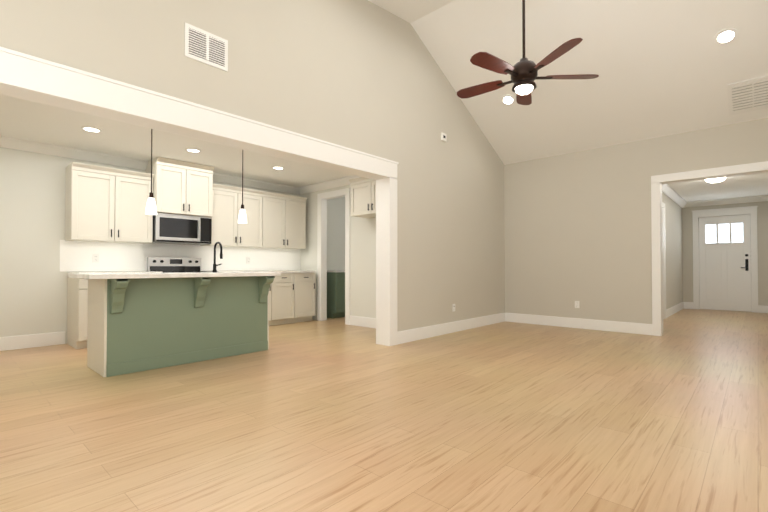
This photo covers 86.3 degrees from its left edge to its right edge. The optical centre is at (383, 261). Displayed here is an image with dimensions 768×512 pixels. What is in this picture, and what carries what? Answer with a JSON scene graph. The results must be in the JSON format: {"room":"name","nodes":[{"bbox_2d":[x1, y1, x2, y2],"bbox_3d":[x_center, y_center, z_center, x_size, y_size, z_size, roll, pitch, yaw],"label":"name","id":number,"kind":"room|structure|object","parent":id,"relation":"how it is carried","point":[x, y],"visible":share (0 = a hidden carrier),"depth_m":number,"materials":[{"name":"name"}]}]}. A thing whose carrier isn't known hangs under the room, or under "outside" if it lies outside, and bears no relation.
{"room":"living room","nodes":[
{"label":"living room","id":0,"kind":"room"},
{"bbox_2d":[0,147,344,343],"bbox_3d":[-2.812,-0.227,6.755,0.150,2.600,7.750,-1,-1,42],"label":"wall","id":1,"kind":"structure","parent":0,"point":[33,289],"depth_m":5.04,"materials":[{"name":"beige paint"}]},
{"bbox_2d":[0,331,64,350],"bbox_3d":[-4.659,0.964,4.593,0.016,0.160,1.730,-1,-1,42],"label":"baseboard","id":2,"kind":"structure","parent":1,"relation":"attached to","point":[29,341],"depth_m":4.99,"materials":[{"name":"white wood"}]},
{"bbox_2d":[65,162,153,243],"bbox_3d":[-3.631,-0.737,5.457,0.394,0.945,0.918,-1,-1,42],"label":"upper cabinet","id":3,"kind":"object","parent":1,"relation":"attached to","point":[105,204],"visible":1,"depth_m":5.29,"materials":[{"name":"white wood"}]},
{"bbox_2d":[0,136,300,194],"bbox_3d":[-3.407,-1.383,5.926,0.110,0.110,5.400,-1,-1,42],"label":"crown molding","id":4,"kind":"structure","parent":1,"relation":"attached to","point":[37,147],"depth_m":5.48,"materials":[{"name":"white wood"}]},
{"bbox_2d":[145,157,213,216],"bbox_3d":[-3.011,-1.055,6.062,0.500,0.753,0.790,-1,-1,42],"label":"upper cabinet","id":5,"kind":"object","parent":1,"relation":"attached to","point":[182,188],"visible":0.96,"depth_m":5.88,"materials":[{"name":"white wood"}]},
{"bbox_2d":[152,213,211,244],"bbox_3d":[-3.025,-0.472,6.077,0.449,0.403,0.785,-1,-1,42],"label":"over-the-range microwave","id":6,"kind":"object","parent":5,"relation":"attached to","point":[179,229],"visible":0.83,"depth_m":5.92,"materials":[{"name":"silver metal"}]},
{"bbox_2d":[60,240,299,271],"bbox_3d":[-2.871,-0.057,6.570,0.008,0.405,3.700,-1,-1,42],"label":"tile backsplash","id":7,"kind":"structure","parent":1,"relation":"attached to","point":[78,255],"depth_m":6.08,"materials":[{"name":"white tile"}]},
{"bbox_2d":[92,254,98,261],"bbox_3d":[-3.856,-0.044,5.478,0.010,0.114,0.070,-1,-1,42],"label":"outlet","id":8,"kind":"object","parent":7,"relation":"attached to","point":[95,257],"visible":1,"depth_m":5.47,"materials":[{"name":"white plastic"}]},
{"bbox_2d":[200,187,267,246],"bbox_3d":[-2.470,-0.696,6.760,0.350,0.898,0.964,-1,-1,42],"label":"upper cabinet","id":9,"kind":"object","parent":1,"relation":"attached to","point":[227,202],"depth_m":6.63,"materials":[{"name":"white wood"}]},
{"bbox_2d":[260,195,306,248],"bbox_3d":[-1.907,-0.688,7.377,0.350,0.898,0.964,-1,-1,42],"label":"upper cabinet","id":10,"kind":"object","parent":1,"relation":"attached to","point":[276,220],"depth_m":7.30,"materials":[{"name":"white wood"}]},
{"bbox_2d":[0,95,352,186],"bbox_3d":[-1.719,-1.490,5.774,3.110,0.100,7.750,-1,-1,42],"label":"ceiling","id":11,"kind":"structure","parent":0,"point":[31,121],"depth_m":5.03,"materials":[{"name":"beige paint"}]},
{"bbox_2d":[81,126,101,132],"bbox_3d":[-3.219,-1.452,4.509,0.189,0.009,0.189,0,-1,18],"label":"recessed light","id":12,"kind":"object","parent":11,"relation":"in","point":[98,130],"depth_m":4.51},
{"bbox_2d":[145,129,156,214],"bbox_3d":[-2.311,-0.965,4.073,0.120,0.994,0.120,-1,-1,42],"label":"pendant light","id":13,"kind":"object","parent":11,"relation":"hanging from","point":[151,208],"visible":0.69,"depth_m":4.05,"materials":[{"name":"white glass"}]},
{"bbox_2d":[185,148,200,152],"bbox_3d":[-2.477,-1.441,5.322,0.189,0.009,0.189,0,-1,18],"label":"recessed light","id":14,"kind":"object","parent":11,"relation":"in","point":[193,150],"depth_m":5.32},
{"bbox_2d":[238,150,246,223],"bbox_3d":[-1.653,-0.951,4.793,0.120,1.004,0.120,-1,-1,42],"label":"pendant light","id":15,"kind":"object","parent":11,"relation":"hanging from","point":[242,218],"visible":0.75,"depth_m":4.77,"materials":[{"name":"white glass"}]},
{"bbox_2d":[272,166,283,169],"bbox_3d":[-1.621,-1.428,6.259,0.189,0.009,0.189,0,-1,18],"label":"recessed light","id":16,"kind":"object","parent":11,"relation":"in","point":[274,167],"depth_m":6.23,"materials":[{"name":"white plastic"}]},
{"bbox_2d":[0,0,504,331],"bbox_3d":[-0.446,-1.070,4.708,0.200,4.230,7.900,-1,-1,42],"label":"wall","id":17,"kind":"structure","parent":0,"point":[366,76],"depth_m":4.63,"materials":[{"name":"beige paint"}]},
{"bbox_2d":[0,47,398,345],"bbox_3d":[-1.373,-0.126,3.680,0.252,2.315,4.350,-1,-1,42],"label":"door frame","id":18,"kind":"structure","parent":17,"relation":"attached to","point":[23,76],"depth_m":3.47,"materials":[{"name":"white wood"}]},
{"bbox_2d":[184,22,227,71],"bbox_3d":[-1.478,-1.787,3.426,0.016,0.270,0.360,-1,-1,42],"label":"air vent","id":19,"kind":"object","parent":17,"relation":"in","point":[205,47],"visible":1,"depth_m":3.41,"materials":[{"name":"white plastic"}]},
{"bbox_2d":[441,132,446,141],"bbox_3d":[0.875,-1.822,5.997,0.026,0.110,0.110,-1,-1,42],"label":"sensor","id":20,"kind":"object","parent":17,"relation":"attached to","point":[444,137],"visible":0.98,"depth_m":5.98,"materials":[{"name":"white plastic"}]},
{"bbox_2d":[397,313,505,344],"bbox_3d":[1.180,0.987,6.300,0.016,0.160,3.015,-1,-1,42],"label":"baseboard","id":21,"kind":"structure","parent":17,"relation":"attached to","point":[406,336],"depth_m":6.00,"materials":[{"name":"white wood"}]},
{"bbox_2d":[300,185,375,319],"bbox_3d":[-0.493,-0.224,6.988,2.960,2.600,0.120,-1,-1,42],"label":"wall","id":22,"kind":"structure","parent":0,"point":[362,267],"depth_m":6.87,"materials":[{"name":"beige paint"}]},
{"bbox_2d":[299,175,359,193],"bbox_3d":[-0.527,-1.370,6.878,2.840,0.110,0.110,-1,-1,42],"label":"crown molding","id":23,"kind":"structure","parent":22,"relation":"attached to","point":[344,181],"depth_m":7.30,"materials":[{"name":"white wood"}]},
{"bbox_2d":[317,188,349,324],"bbox_3d":[-0.862,-0.087,7.309,0.870,2.335,0.140,-1,-1,42],"label":"door frame","id":24,"kind":"structure","parent":22,"relation":"attached to","point":[323,198],"depth_m":7.49,"materials":[{"name":"white wood"}]},
{"bbox_2d":[349,177,375,217],"bbox_3d":[-0.084,-0.999,6.260,0.900,0.570,0.412,-1,-1,42],"label":"upper cabinet","id":25,"kind":"object","parent":22,"relation":"attached to","point":[363,197],"visible":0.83,"depth_m":6.27,"materials":[{"name":"white wood"}]},
{"bbox_2d":[350,315,375,328],"bbox_3d":[-0.013,0.989,6.440,1.535,0.160,0.016,-1,-1,42],"label":"baseboard","id":26,"kind":"structure","parent":22,"relation":"attached to","point":[354,320],"depth_m":6.73,"materials":[{"name":"white wood"}]},
{"bbox_2d":[0,309,767,511],"bbox_3d":[1.696,1.125,6.141,8.050,0.120,13.150,-1,-1,42],"label":"floor","id":27,"kind":"structure","parent":0,"point":[333,415],"depth_m":2.55,"materials":[{"name":"beige wood"}]},
{"bbox_2d":[67,271,161,348],"bbox_3d":[-3.518,0.595,5.374,0.648,0.920,0.915,-1,-1,42],"label":"base cabinet","id":28,"kind":"object","parent":27,"relation":"on","point":[77,305],"visible":0.15,"depth_m":4.92,"materials":[{"name":"white wood"}]},
{"bbox_2d":[147,257,211,272],"bbox_3d":[-2.934,0.500,5.987,0.686,1.125,0.759,-1,-1,42],"label":"range","id":29,"kind":"object","parent":27,"relation":"on","point":[163,264],"visible":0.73,"depth_m":6.14,"materials":[{"name":"grey metal"}]},
{"bbox_2d":[87,276,274,376],"bbox_3d":[-2.102,0.601,4.420,0.828,0.880,1.665,-1,-1,42],"label":"kitchen island","id":30,"kind":"object","parent":27,"relation":"on","point":[138,322],"depth_m":4.07,"materials":[{"name":"green wood"}]},
{"bbox_2d":[68,272,279,279],"bbox_3d":[-2.130,0.141,4.367,0.830,0.040,1.850,-1,-1,42],"label":"island countertop","id":31,"kind":"structure","parent":30,"relation":"on","point":[170,275],"depth_m":3.91,"materials":[{"name":"white stone"}]},
{"bbox_2d":[189,272,221,272],"bbox_3d":[-1.881,0.125,4.811,0.380,0.003,0.720,-1,-1,42],"label":"undermount sink","id":32,"kind":"object","parent":31,"relation":"in","point":[205,272],"visible":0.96,"depth_m":4.51,"materials":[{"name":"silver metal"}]},
{"bbox_2d":[212,242,222,271],"bbox_3d":[-1.976,-0.057,4.940,0.215,0.364,0.115,-1,-1,42],"label":"gooseneck faucet","id":33,"kind":"object","parent":31,"relation":"on","point":[214,264],"visible":1,"depth_m":4.95,"materials":[{"name":"black metal"}]},
{"bbox_2d":[269,276,276,325],"bbox_3d":[-2.236,0.634,6.799,0.620,0.880,0.583,-1,-1,42],"label":"base cabinet","id":34,"kind":"object","parent":27,"relation":"on","point":[273,287],"depth_m":6.79,"materials":[{"name":"white wood"}]},
{"bbox_2d":[277,274,300,324],"bbox_3d":[-1.929,0.639,7.135,0.620,0.880,0.583,-1,-1,42],"label":"base cabinet","id":35,"kind":"object","parent":27,"relation":"on","point":[291,296],"depth_m":7.01,"materials":[{"name":"white wood"}]},
{"bbox_2d":[217,270,315,273],"bbox_3d":[-2.077,0.176,6.968,0.635,0.040,1.820,-1,-1,42],"label":"countertop","id":36,"kind":"structure","parent":35,"relation":"on","point":[282,271],"depth_m":7.11,"materials":[{"name":"white stone"}]},
{"bbox_2d":[297,274,314,322],"bbox_3d":[-1.643,0.643,7.447,0.620,0.880,0.519,-1,-1,42],"label":"base cabinet","id":37,"kind":"object","parent":27,"relation":"on","point":[305,304],"depth_m":7.31,"materials":[{"name":"white wood"}]},
{"bbox_2d":[327,270,344,317],"bbox_3d":[-0.855,0.655,8.311,0.620,0.880,0.864,-1,-1,42],"label":"base cabinet","id":38,"kind":"object","parent":27,"relation":"on","point":[335,293],"depth_m":7.88,"materials":[{"name":"green wood"}]},
{"bbox_2d":[335,270,344,273],"bbox_3d":[-0.601,0.198,8.584,0.635,0.040,1.600,-1,-1,42],"label":"countertop","id":39,"kind":"structure","parent":38,"relation":"on","point":[336,271],"depth_m":7.86,"materials":[{"name":"white stone"}]},
{"bbox_2d":[368,0,767,164],"bbox_3d":[1.135,-2.571,3.183,4.620,1.510,7.750,-1,-1,42],"label":"vault","id":40,"kind":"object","parent":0,"point":[661,68],"visible":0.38,"depth_m":5.18,"materials":[{"name":"beige paint"}]},
{"bbox_2d":[501,95,514,104],"bbox_3d":[1.847,-2.403,6.096,0.199,0.098,0.181,-1,-1,36],"label":"recessed light","id":41,"kind":"object","parent":40,"relation":"attached to","point":[506,99],"depth_m":6.09,"materials":[{"name":"white glass"}]},
{"bbox_2d":[457,0,598,104],"bbox_3d":[1.326,-2.399,4.030,1.342,1.514,1.367,-1,-1,42],"label":"ceiling fan","id":42,"kind":"object","parent":40,"relation":"hanging from","point":[523,72],"visible":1,"depth_m":3.93,"materials":[{"name":"brown wood"}]},
{"bbox_2d":[714,28,737,44],"bbox_3d":[3.686,-2.426,4.417,0.199,0.098,0.181,-1,-1,36],"label":"recessed light","id":43,"kind":"object","parent":40,"relation":"attached to","point":[725,36],"depth_m":4.41,"materials":[{"name":"white plastic"}]},
{"bbox_2d":[727,75,767,115],"bbox_3d":[4.414,-1.986,4.897,0.460,0.244,0.468,-1,-1,42],"label":"supply air vent","id":44,"kind":"object","parent":40,"relation":"attached to","point":[749,95],"visible":1,"depth_m":4.91,"materials":[{"name":"white plastic"}]},
{"bbox_2d":[504,118,767,323],"bbox_3d":[2.651,-0.342,7.118,7.730,2.840,0.150,-1,-1,42],"label":"wall","id":45,"kind":"structure","parent":0,"point":[577,226],"depth_m":6.41,"materials":[{"name":"beige paint"}]},
{"bbox_2d":[506,313,651,334],"bbox_3d":[3.032,0.992,6.639,2.235,0.160,0.016,-1,-1,42],"label":"baseboard","id":46,"kind":"structure","parent":45,"relation":"attached to","point":[603,325],"depth_m":6.51,"materials":[{"name":"white wood"}]},
{"bbox_2d":[651,161,767,335],"bbox_3d":[4.467,-0.092,5.456,1.500,2.295,0.190,-1,-1,42],"label":"door frame","id":47,"kind":"structure","parent":45,"relation":"attached to","point":[657,181],"depth_m":5.83,"materials":[{"name":"white wood"}]},
{"bbox_2d":[662,193,682,308],"bbox_3d":[5.450,-0.209,8.047,0.150,2.600,5.000,-1,-1,42],"label":"wall","id":48,"kind":"structure","parent":0,"point":[674,260],"depth_m":8.71,"materials":[{"name":"beige paint"}]},
{"bbox_2d":[662,208,664,318],"bbox_3d":[5.060,0.030,7.452,0.072,2.089,0.854,-1,-1,42],"label":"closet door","id":49,"kind":"structure","parent":48,"relation":"in","point":[663,267],"depth_m":7.72,"materials":[{"name":"white wood"}]},
{"bbox_2d":[662,202,665,318],"bbox_3d":[5.041,-0.014,7.470,0.020,2.195,1.050,-1,-1,42],"label":"trim","id":50,"kind":"structure","parent":48,"relation":"attached to","point":[663,205],"depth_m":7.79,"materials":[{"name":"white wood"}]},
{"bbox_2d":[666,302,683,317],"bbox_3d":[6.253,1.021,8.786,0.016,0.160,2.500,-1,-1,42],"label":"baseboard","id":51,"kind":"structure","parent":48,"relation":"attached to","point":[670,311],"depth_m":8.63,"materials":[{"name":"white wood"}]},
{"bbox_2d":[662,184,687,207],"bbox_3d":[5.496,-1.356,7.919,0.110,0.110,4.850,-1,-1,42],"label":"crown molding","id":52,"kind":"structure","parent":48,"relation":"attached to","point":[672,194],"depth_m":8.38,"materials":[{"name":"white wood"}]},
{"bbox_2d":[668,172,767,201],"bbox_3d":[6.170,-1.468,7.407,2.100,0.100,5.000,-1,-1,42],"label":"ceiling","id":53,"kind":"structure","parent":0,"point":[748,185],"depth_m":7.92,"materials":[{"name":"beige paint"}]},
{"bbox_2d":[704,177,725,182],"bbox_3d":[5.531,-1.370,6.838,0.300,0.110,0.300,-1,-1,42],"label":"light","id":54,"kind":"object","parent":53,"relation":"attached to","point":[714,180],"visible":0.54,"depth_m":6.78,"materials":[{"name":"white glass"}]},
{"bbox_2d":[682,201,767,305],"bbox_3d":[7.805,-0.194,9.180,1.800,2.600,0.150,-1,-1,42],"label":"wall","id":55,"kind":"structure","parent":0,"point":[687,232],"depth_m":9.06,"materials":[{"name":"beige paint"}]},
{"bbox_2d":[699,214,750,311],"bbox_3d":[7.681,0.035,9.248,0.896,2.132,0.103,-1,-1,42],"label":"front door","id":56,"kind":"structure","parent":55,"relation":"in","point":[725,262],"depth_m":9.24,"materials":[{"name":"white wood"}]},
{"bbox_2d":[692,206,757,312],"bbox_3d":[7.693,-0.045,9.262,1.150,2.305,0.178,-1,-1,42],"label":"door frame","id":57,"kind":"structure","parent":55,"relation":"attached to","point":[698,214],"depth_m":9.12,"materials":[{"name":"white wood"}]},
{"bbox_2d":[688,195,767,206],"bbox_3d":[7.718,-1.340,9.100,1.560,0.110,0.110,-1,-1,42],"label":"crown molding","id":58,"kind":"structure","parent":55,"relation":"attached to","point":[756,198],"depth_m":9.11,"materials":[{"name":"white wood"}]},
{"bbox_2d":[758,305,767,312],"bbox_3d":[8.226,1.020,8.667,0.450,0.160,0.016,-1,-1,42],"label":"baseboard","id":59,"kind":"structure","parent":55,"relation":"attached to","point":[761,308],"depth_m":8.77,"materials":[{"name":"white wood"}]}
]}

